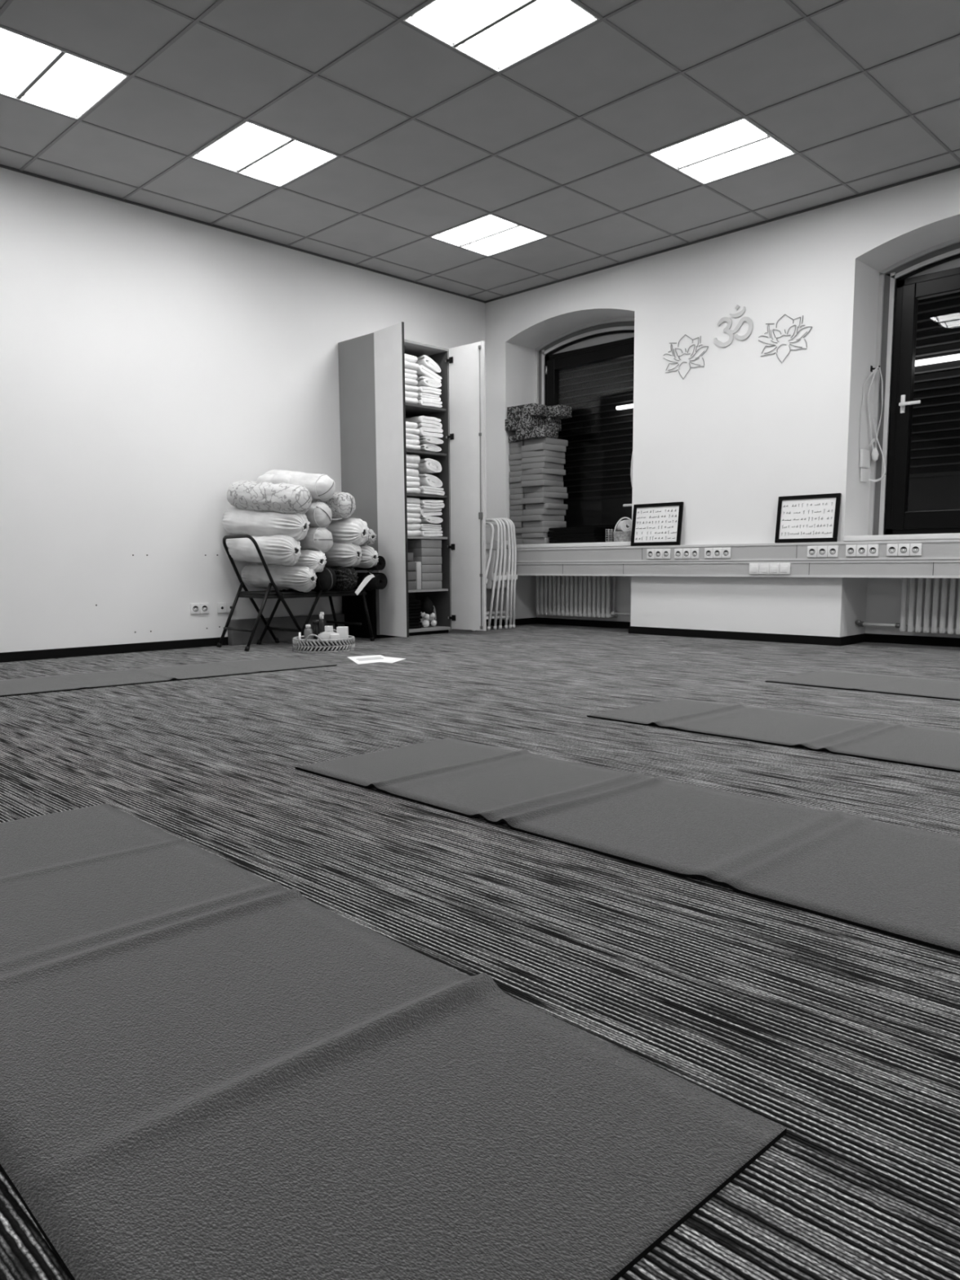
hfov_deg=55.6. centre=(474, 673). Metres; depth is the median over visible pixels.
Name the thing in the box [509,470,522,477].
foam block
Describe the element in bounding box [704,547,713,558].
socket
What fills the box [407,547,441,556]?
foam block
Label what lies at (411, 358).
folded blanket
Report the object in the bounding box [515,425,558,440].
foam block
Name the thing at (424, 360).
folded blanket
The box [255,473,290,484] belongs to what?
bolster
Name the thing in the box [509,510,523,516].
foam block
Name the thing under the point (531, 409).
foam block
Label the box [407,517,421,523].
folded blanket
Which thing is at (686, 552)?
socket
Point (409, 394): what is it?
folded blanket
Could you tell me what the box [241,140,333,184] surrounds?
diffuser
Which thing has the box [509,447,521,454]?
foam block
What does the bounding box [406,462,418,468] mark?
folded blanket
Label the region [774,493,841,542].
picture frame
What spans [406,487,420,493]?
folded blanket
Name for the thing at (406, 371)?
folded blanket
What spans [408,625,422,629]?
mat
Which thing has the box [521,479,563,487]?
foam block
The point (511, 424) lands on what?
foam block
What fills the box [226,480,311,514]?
bolster
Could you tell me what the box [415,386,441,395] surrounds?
folded blanket
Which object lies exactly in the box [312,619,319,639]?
bottle
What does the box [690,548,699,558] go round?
socket
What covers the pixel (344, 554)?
bolster
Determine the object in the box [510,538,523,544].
foam block
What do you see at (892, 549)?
socket
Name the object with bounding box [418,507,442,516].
folded blanket
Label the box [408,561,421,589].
foam block
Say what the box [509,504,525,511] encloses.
foam block
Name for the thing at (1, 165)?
trim
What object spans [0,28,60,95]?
diffuser
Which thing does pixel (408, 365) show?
folded blanket
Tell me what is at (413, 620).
mat
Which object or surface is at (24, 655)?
baseboard
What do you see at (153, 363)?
wall
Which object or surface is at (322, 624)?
bottle
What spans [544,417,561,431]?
foam block
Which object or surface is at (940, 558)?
duct
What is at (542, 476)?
foam block
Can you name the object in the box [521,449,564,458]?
foam block
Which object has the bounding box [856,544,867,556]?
socket
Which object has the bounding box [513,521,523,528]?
foam block
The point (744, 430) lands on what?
wall
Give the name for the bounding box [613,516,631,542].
woven basket
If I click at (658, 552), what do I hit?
socket
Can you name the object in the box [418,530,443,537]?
folded blanket
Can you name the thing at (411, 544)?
foam block
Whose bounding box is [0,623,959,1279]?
floor
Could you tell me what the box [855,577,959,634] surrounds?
radiator
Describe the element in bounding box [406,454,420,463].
folded blanket
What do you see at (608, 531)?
wire basket
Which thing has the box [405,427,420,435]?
folded blanket
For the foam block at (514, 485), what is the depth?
8.23 m
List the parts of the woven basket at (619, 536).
handle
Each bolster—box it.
[222,507,310,541]
[224,533,301,565]
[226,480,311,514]
[240,564,316,592]
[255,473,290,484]
[257,549,326,572]
[262,469,335,500]
[288,567,336,591]
[298,526,333,551]
[304,502,332,528]
[311,492,355,518]
[322,542,362,567]
[323,517,368,545]
[328,566,358,591]
[353,545,378,568]
[359,528,376,546]
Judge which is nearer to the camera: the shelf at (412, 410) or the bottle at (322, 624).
the bottle at (322, 624)
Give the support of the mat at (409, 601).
on the mat
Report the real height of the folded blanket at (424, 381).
0.075 m
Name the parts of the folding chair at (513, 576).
frame, seat, frame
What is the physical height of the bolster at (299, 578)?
0.198 m
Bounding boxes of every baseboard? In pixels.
[0,619,487,662]
[487,617,959,647]
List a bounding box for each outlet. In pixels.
[217,602,235,613]
[749,563,791,574]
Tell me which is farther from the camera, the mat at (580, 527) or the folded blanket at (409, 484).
the mat at (580, 527)
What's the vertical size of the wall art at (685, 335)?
0.327 m
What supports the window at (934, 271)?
in the wall at (744, 430)
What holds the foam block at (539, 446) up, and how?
on the foam block at (542, 452)
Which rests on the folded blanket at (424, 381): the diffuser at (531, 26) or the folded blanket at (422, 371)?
the folded blanket at (422, 371)
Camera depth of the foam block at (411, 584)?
7.35 m
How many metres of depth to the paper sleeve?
6.60 m
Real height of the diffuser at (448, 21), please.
0.041 m
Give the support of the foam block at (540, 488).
on the foam block at (536, 495)
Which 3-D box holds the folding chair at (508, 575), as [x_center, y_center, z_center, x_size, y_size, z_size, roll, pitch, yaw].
[0.143,-0.897,8.180,0.458,0.972,0.084,6,10,44]
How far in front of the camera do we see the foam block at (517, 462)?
8.21 m
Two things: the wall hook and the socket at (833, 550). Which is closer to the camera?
the socket at (833, 550)
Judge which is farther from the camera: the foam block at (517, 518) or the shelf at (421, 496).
the foam block at (517, 518)
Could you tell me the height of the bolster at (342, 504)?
0.193 m
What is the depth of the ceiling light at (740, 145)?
5.33 m
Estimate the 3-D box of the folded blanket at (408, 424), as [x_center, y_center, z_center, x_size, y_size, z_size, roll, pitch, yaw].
[-0.739,-1.971,7.239,0.377,0.056,0.439,6,10,44]
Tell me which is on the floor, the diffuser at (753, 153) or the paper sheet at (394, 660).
the paper sheet at (394, 660)
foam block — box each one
[407,539,441,548]
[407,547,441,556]
[407,552,413,560]
[408,556,441,564]
[408,561,416,570]
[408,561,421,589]
[408,571,416,580]
[408,581,416,590]
[421,564,441,573]
[421,573,442,581]
[421,580,441,589]
[505,415,544,431]
[506,403,547,418]
[508,435,519,442]
[508,453,522,460]
[509,440,524,448]
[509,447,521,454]
[509,459,521,466]
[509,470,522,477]
[509,475,521,483]
[509,481,522,488]
[509,493,524,499]
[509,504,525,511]
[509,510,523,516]
[509,515,520,522]
[510,465,524,471]
[510,487,524,494]
[510,499,525,505]
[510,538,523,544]
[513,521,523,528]
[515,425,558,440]
[515,528,522,533]
[515,533,523,538]
[520,473,563,481]
[520,497,563,504]
[520,514,564,521]
[521,443,565,452]
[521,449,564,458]
[521,456,565,464]
[521,462,564,469]
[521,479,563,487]
[521,532,550,537]
[522,467,565,475]
[522,526,555,533]
[523,485,566,493]
[523,508,565,515]
[523,520,566,527]
[523,537,550,544]
[524,437,568,446]
[524,491,568,498]
[525,502,568,509]
[543,404,571,419]
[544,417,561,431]
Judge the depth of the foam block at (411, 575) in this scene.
7.34 m
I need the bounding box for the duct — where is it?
[506,539,959,577]
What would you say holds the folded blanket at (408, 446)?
on the storage cabinet
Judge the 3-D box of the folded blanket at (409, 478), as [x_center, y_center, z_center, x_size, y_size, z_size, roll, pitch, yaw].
[-0.728,-1.552,7.290,0.378,0.047,0.449,6,10,44]
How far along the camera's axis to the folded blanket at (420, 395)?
7.31 m
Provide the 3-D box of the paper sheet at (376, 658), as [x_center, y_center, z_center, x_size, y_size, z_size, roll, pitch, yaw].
[-0.636,-0.087,5.586,0.237,0.007,0.492,-2,7,-16]
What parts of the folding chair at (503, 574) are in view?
seat, frame, frame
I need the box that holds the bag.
[420,596,436,627]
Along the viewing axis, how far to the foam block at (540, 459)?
8.01 m
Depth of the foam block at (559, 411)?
8.06 m
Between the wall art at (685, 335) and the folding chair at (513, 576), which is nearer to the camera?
the wall art at (685, 335)
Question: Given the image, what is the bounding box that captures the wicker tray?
[292,629,355,653]
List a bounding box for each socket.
[190,603,208,614]
[646,548,654,559]
[654,548,662,559]
[662,548,671,559]
[674,548,682,559]
[682,548,690,559]
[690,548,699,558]
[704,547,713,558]
[713,547,722,558]
[721,547,731,558]
[807,546,817,557]
[817,546,827,557]
[827,545,838,557]
[845,544,857,556]
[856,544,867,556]
[867,544,879,556]
[886,543,898,555]
[897,543,910,555]
[909,543,922,555]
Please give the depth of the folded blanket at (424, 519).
7.44 m
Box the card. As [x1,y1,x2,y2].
[324,626,333,631]
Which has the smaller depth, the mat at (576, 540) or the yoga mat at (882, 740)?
the yoga mat at (882, 740)
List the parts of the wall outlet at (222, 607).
plate, plate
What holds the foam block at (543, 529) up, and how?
on the foam block at (541, 535)
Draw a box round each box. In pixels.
[329,633,339,639]
[336,626,348,638]
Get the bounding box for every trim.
[0,164,959,302]
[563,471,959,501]
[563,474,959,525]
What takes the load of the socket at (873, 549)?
attached to the duct
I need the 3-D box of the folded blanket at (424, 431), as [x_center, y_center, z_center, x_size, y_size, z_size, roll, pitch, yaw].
[-0.468,-1.965,7.489,0.358,0.077,0.253,6,10,44]
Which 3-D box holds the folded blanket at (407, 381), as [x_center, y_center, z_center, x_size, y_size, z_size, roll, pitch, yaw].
[-0.737,-2.297,7.194,0.385,0.050,0.437,6,10,44]
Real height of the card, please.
0.154 m
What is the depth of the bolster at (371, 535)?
6.72 m
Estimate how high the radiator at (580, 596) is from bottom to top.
0.504 m
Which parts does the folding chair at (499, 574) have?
frame, seat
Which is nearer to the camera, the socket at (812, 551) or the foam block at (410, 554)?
the socket at (812, 551)
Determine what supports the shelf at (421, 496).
attached to the storage cabinet
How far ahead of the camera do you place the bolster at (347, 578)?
6.56 m
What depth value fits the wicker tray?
6.02 m
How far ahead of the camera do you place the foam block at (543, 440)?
8.01 m
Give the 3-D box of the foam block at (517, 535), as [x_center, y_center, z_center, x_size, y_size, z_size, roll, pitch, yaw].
[0.486,-1.262,8.393,0.305,0.043,0.163,-7,10,-44]
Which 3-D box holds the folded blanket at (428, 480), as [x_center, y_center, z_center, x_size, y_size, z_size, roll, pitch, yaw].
[-0.459,-1.588,7.548,0.350,0.119,0.212,6,10,44]
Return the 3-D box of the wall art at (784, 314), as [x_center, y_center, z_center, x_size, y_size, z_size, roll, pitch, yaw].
[2.150,-2.320,6.313,0.392,0.327,0.004,6,10,44]
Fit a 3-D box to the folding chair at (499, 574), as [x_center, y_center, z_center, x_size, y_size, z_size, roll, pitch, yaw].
[0.054,-0.884,8.100,0.458,0.970,0.120,6,10,44]
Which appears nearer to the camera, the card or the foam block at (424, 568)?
the card
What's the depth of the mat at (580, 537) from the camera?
7.80 m
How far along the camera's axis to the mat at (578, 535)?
7.80 m
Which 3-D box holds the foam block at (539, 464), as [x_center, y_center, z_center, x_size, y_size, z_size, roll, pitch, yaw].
[0.609,-1.840,8.125,0.248,0.049,0.305,5,9,40]
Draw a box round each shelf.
[404,402,446,417]
[405,448,446,458]
[406,493,447,499]
[407,536,447,540]
[408,588,448,592]
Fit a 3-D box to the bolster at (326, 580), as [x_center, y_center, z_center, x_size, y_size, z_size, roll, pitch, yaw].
[-1.234,-0.689,6.644,0.618,0.177,0.174,6,9,41]
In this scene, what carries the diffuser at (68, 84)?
attached to the ceiling light at (33, 72)
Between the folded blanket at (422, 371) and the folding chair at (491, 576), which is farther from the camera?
the folding chair at (491, 576)
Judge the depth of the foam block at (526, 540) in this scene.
8.08 m
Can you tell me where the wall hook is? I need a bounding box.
[870,365,880,372]
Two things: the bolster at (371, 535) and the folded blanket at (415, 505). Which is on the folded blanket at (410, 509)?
the folded blanket at (415, 505)
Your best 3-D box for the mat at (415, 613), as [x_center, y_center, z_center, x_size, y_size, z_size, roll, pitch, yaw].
[-0.708,-0.479,7.441,0.321,0.024,0.455,6,10,44]
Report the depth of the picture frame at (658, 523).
7.14 m
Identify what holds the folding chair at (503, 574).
on the floor
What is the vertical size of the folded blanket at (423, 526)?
0.057 m
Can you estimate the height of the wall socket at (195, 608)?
0.076 m
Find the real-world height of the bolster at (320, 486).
0.242 m
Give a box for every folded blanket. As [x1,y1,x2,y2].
[404,353,417,363]
[404,360,418,370]
[404,368,417,374]
[404,373,417,380]
[404,377,417,386]
[404,384,418,391]
[404,391,417,398]
[404,396,417,404]
[405,415,442,429]
[405,421,417,428]
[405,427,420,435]
[405,432,419,439]
[405,439,419,444]
[405,444,421,450]
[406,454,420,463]
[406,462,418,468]
[406,467,418,476]
[406,475,419,481]
[406,481,419,488]
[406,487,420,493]
[406,497,420,504]
[406,503,420,507]
[407,506,421,512]
[407,512,420,518]
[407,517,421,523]
[407,523,420,530]
[407,529,421,536]
[412,524,441,530]
[414,355,440,373]
[414,426,443,438]
[414,457,441,474]
[415,376,441,387]
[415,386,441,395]
[416,364,441,382]
[417,392,440,401]
[417,399,442,408]
[417,443,441,452]
[417,473,442,487]
[417,485,444,495]
[418,436,443,444]
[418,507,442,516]
[418,515,443,524]
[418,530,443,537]
[419,499,444,508]
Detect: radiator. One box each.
[536,575,631,617]
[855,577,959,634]
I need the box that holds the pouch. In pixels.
[317,631,337,639]
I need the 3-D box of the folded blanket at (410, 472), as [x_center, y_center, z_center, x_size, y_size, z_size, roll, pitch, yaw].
[-0.734,-1.606,7.287,0.382,0.076,0.447,6,10,44]
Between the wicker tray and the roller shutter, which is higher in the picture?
the roller shutter
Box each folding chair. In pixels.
[216,534,303,651]
[256,566,374,644]
[471,521,494,631]
[485,518,499,630]
[485,518,502,629]
[485,518,506,629]
[486,518,511,628]
[486,518,515,628]
[486,518,517,627]
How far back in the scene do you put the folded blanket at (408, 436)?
7.23 m
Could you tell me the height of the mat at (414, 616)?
0.024 m
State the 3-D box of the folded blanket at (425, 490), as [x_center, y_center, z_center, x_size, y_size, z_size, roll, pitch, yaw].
[-0.460,-1.501,7.544,0.367,0.074,0.245,6,10,44]
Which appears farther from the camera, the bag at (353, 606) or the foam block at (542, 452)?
the foam block at (542, 452)
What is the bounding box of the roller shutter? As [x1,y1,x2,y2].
[558,292,959,497]
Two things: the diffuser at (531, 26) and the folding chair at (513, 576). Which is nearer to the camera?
the diffuser at (531, 26)
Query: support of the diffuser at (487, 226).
attached to the ceiling light at (488, 235)
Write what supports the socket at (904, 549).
attached to the duct
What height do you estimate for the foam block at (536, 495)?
0.046 m
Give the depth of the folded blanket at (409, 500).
7.30 m
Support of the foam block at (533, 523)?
on the foam block at (543, 529)
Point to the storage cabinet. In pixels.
(374, 411)
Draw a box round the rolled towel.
[616,520,631,531]
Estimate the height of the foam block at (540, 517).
0.050 m
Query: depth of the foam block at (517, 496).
8.22 m
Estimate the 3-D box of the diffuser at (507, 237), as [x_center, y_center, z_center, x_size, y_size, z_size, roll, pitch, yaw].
[0.212,-3.198,6.693,0.582,0.041,0.281,6,10,44]
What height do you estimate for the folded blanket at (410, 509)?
0.047 m
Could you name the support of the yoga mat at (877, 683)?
on the floor
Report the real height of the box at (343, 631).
0.150 m
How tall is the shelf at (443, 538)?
0.018 m
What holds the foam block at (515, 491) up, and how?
on the foam block at (517, 496)
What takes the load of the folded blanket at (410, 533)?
on the storage cabinet
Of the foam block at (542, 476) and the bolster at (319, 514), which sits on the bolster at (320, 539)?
the bolster at (319, 514)
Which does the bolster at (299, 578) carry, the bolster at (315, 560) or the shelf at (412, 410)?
the bolster at (315, 560)
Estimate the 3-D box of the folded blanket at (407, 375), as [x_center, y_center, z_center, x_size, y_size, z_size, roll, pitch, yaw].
[-0.738,-2.342,7.189,0.380,0.050,0.437,6,10,44]
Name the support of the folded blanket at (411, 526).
on the folded blanket at (410, 533)
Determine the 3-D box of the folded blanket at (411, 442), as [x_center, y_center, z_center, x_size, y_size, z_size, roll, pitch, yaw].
[-0.729,-1.839,7.253,0.382,0.050,0.448,6,10,44]
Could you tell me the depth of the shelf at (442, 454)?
7.42 m
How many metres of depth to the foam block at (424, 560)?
7.46 m
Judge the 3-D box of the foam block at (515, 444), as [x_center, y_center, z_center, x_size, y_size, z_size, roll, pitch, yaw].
[0.482,-2.071,8.295,0.305,0.051,0.163,-7,10,-43]
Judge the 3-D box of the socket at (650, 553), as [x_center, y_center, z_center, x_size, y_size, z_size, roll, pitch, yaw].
[1.386,-0.938,7.162,0.070,0.078,0.012,6,10,44]
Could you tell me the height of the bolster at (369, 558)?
0.170 m
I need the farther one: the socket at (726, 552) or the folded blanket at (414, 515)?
the folded blanket at (414, 515)
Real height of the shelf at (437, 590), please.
0.018 m
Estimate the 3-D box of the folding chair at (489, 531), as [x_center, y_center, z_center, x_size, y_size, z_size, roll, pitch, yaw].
[-0.073,-0.852,7.983,0.458,0.940,0.289,6,10,44]
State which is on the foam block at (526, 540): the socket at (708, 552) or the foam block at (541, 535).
the foam block at (541, 535)
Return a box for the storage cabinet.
[337,321,486,638]
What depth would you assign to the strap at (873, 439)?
6.29 m
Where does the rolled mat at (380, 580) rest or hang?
on the folding chair at (312, 593)
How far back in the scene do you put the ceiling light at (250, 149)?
5.32 m
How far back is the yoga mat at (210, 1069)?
0.99 m
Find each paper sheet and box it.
[347,654,392,664]
[383,657,404,662]
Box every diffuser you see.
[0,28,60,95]
[22,53,123,115]
[195,122,289,169]
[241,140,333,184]
[408,0,527,43]
[434,214,515,244]
[458,0,593,67]
[463,226,544,253]
[653,119,766,166]
[681,137,791,181]
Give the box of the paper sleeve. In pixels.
[355,572,374,595]
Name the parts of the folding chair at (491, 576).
frame, seat, backrest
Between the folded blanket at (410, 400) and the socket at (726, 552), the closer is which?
the socket at (726, 552)
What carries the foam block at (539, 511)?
on the foam block at (540, 517)
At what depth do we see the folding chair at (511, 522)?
8.11 m
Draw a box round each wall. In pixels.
[0,167,486,653]
[484,168,959,638]
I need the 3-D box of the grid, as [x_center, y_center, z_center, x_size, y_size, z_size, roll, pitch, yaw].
[-0.931,-2.269,-0.675,11.200,0.004,14.200,6,10,44]
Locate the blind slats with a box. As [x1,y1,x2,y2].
[558,295,959,493]
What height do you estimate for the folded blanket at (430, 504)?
0.083 m
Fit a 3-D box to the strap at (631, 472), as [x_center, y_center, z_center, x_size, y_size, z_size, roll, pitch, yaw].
[1.270,-1.638,7.315,0.010,0.282,0.040,6,10,44]
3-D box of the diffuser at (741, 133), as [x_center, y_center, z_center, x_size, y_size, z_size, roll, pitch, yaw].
[1.331,-3.022,5.169,0.582,0.041,0.281,6,10,44]
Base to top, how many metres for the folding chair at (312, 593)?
0.577 m
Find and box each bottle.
[303,624,312,639]
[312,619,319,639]
[318,612,324,633]
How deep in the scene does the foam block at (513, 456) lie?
8.19 m
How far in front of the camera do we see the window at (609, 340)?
8.06 m
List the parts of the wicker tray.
handle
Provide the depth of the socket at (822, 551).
6.19 m
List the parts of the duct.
socket strip, socket strip, socket strip, socket strip, socket strip, socket strip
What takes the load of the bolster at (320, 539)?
on the bolster at (315, 560)
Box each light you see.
[0,26,128,119]
[191,120,338,186]
[403,0,599,72]
[430,214,548,256]
[648,118,795,184]
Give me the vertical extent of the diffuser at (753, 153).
0.041 m
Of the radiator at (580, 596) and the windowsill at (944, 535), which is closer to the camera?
the windowsill at (944, 535)
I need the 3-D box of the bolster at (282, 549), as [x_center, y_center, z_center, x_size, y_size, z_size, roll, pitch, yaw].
[-1.488,-0.870,6.395,0.669,0.231,0.186,4,8,34]
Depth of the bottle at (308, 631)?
6.19 m
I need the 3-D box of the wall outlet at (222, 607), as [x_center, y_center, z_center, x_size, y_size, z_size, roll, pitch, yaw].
[-1.808,-0.477,6.631,0.014,0.076,0.142,6,10,44]
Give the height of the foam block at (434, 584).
0.066 m
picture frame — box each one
[631,502,684,546]
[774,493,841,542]
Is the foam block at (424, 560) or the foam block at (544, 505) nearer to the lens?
the foam block at (424, 560)
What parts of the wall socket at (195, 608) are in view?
plate, plate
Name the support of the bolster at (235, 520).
on the bolster at (282, 549)
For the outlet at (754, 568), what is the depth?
6.46 m
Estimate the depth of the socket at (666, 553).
7.05 m
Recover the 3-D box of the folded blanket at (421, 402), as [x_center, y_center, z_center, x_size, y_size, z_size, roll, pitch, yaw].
[-0.469,-2.189,7.460,0.360,0.059,0.240,6,10,44]
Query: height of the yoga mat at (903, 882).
0.020 m
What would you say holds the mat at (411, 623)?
on the mat at (411, 626)
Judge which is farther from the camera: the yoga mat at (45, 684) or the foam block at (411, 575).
the foam block at (411, 575)
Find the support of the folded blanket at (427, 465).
on the folded blanket at (428, 480)
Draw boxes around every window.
[534,317,634,531]
[867,236,959,535]
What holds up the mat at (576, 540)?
on the windowsill at (628, 543)
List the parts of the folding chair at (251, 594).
frame, seat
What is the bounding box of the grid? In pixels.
[0,0,959,296]
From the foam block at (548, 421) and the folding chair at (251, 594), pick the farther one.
the foam block at (548, 421)
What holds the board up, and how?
on the floor
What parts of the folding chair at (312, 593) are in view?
frame, seat, frame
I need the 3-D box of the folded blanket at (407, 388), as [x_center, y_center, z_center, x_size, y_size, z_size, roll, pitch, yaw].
[-0.734,-2.254,7.203,0.384,0.054,0.447,6,10,44]
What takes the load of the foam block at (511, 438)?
on the foam block at (515, 444)
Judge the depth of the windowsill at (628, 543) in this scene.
7.78 m
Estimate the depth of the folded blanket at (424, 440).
7.36 m
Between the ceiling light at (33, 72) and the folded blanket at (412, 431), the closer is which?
the ceiling light at (33, 72)
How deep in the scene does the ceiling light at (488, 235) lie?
6.66 m
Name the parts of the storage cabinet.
door, panel, door, locking rod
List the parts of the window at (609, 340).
trim, trim, frame, lunette panel, handle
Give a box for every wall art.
[662,334,708,379]
[713,304,753,347]
[758,314,812,363]
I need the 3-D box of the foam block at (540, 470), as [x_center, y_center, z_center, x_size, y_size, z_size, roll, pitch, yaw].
[0.619,-1.789,8.121,0.305,0.048,0.248,-6,9,-41]
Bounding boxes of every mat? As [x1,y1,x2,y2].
[0,657,337,697]
[0,803,786,1279]
[295,737,959,955]
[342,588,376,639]
[353,555,385,571]
[353,572,387,590]
[408,600,420,603]
[408,612,421,616]
[408,615,422,619]
[408,618,421,622]
[408,622,422,626]
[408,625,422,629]
[547,529,611,533]
[547,533,611,537]
[548,526,613,531]
[549,536,613,540]
[549,539,613,543]
[586,697,959,773]
[765,670,959,701]
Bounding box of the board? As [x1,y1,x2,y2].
[227,613,344,645]
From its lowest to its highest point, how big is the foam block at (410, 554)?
0.066 m
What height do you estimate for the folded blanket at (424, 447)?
0.062 m
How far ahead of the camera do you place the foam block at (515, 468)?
8.21 m
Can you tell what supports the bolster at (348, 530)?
on the bolster at (344, 554)
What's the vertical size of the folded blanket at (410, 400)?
0.061 m
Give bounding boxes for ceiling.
[0,0,959,301]
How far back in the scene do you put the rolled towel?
7.48 m
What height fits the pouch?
0.124 m
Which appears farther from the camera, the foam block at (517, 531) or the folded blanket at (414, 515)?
the foam block at (517, 531)
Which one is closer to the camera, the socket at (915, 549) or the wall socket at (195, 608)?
the socket at (915, 549)
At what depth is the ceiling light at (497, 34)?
4.04 m
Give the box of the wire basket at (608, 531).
[605,528,617,542]
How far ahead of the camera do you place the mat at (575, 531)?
7.79 m
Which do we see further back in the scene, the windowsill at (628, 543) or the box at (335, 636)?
the windowsill at (628, 543)
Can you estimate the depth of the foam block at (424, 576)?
7.49 m
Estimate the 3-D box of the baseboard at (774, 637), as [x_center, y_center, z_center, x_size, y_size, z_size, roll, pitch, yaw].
[4.243,-0.057,4.816,11.188,0.060,0.442,6,10,44]
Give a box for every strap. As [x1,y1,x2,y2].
[630,453,632,487]
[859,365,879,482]
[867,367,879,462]
[868,438,877,448]
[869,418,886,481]
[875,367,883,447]
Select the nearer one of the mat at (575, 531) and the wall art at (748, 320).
the wall art at (748, 320)
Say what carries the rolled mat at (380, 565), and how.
on the rolled mat at (380, 580)
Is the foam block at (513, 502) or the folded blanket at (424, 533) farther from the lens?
the foam block at (513, 502)
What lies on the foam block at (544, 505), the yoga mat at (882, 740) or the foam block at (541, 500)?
the foam block at (541, 500)
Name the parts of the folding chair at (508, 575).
frame, seat, frame, backrest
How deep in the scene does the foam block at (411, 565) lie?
7.33 m
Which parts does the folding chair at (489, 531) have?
seat, backrest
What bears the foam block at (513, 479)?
on the foam block at (514, 485)
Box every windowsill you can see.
[506,541,631,548]
[843,533,959,541]
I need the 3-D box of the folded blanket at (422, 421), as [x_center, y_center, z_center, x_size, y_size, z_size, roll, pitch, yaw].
[-0.471,-2.043,7.475,0.359,0.096,0.238,6,10,44]
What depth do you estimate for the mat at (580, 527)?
7.78 m
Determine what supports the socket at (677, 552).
attached to the duct
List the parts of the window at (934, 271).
handle, sash, lunette panel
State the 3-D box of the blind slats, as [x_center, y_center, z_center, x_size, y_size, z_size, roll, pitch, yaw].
[3.884,-2.926,6.776,10.500,2.652,0.012,6,10,44]
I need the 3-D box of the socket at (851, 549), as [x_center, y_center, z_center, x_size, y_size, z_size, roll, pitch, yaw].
[2.506,-0.815,6.058,0.070,0.078,0.012,6,10,44]
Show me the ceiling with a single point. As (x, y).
(402, 69)
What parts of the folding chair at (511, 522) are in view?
frame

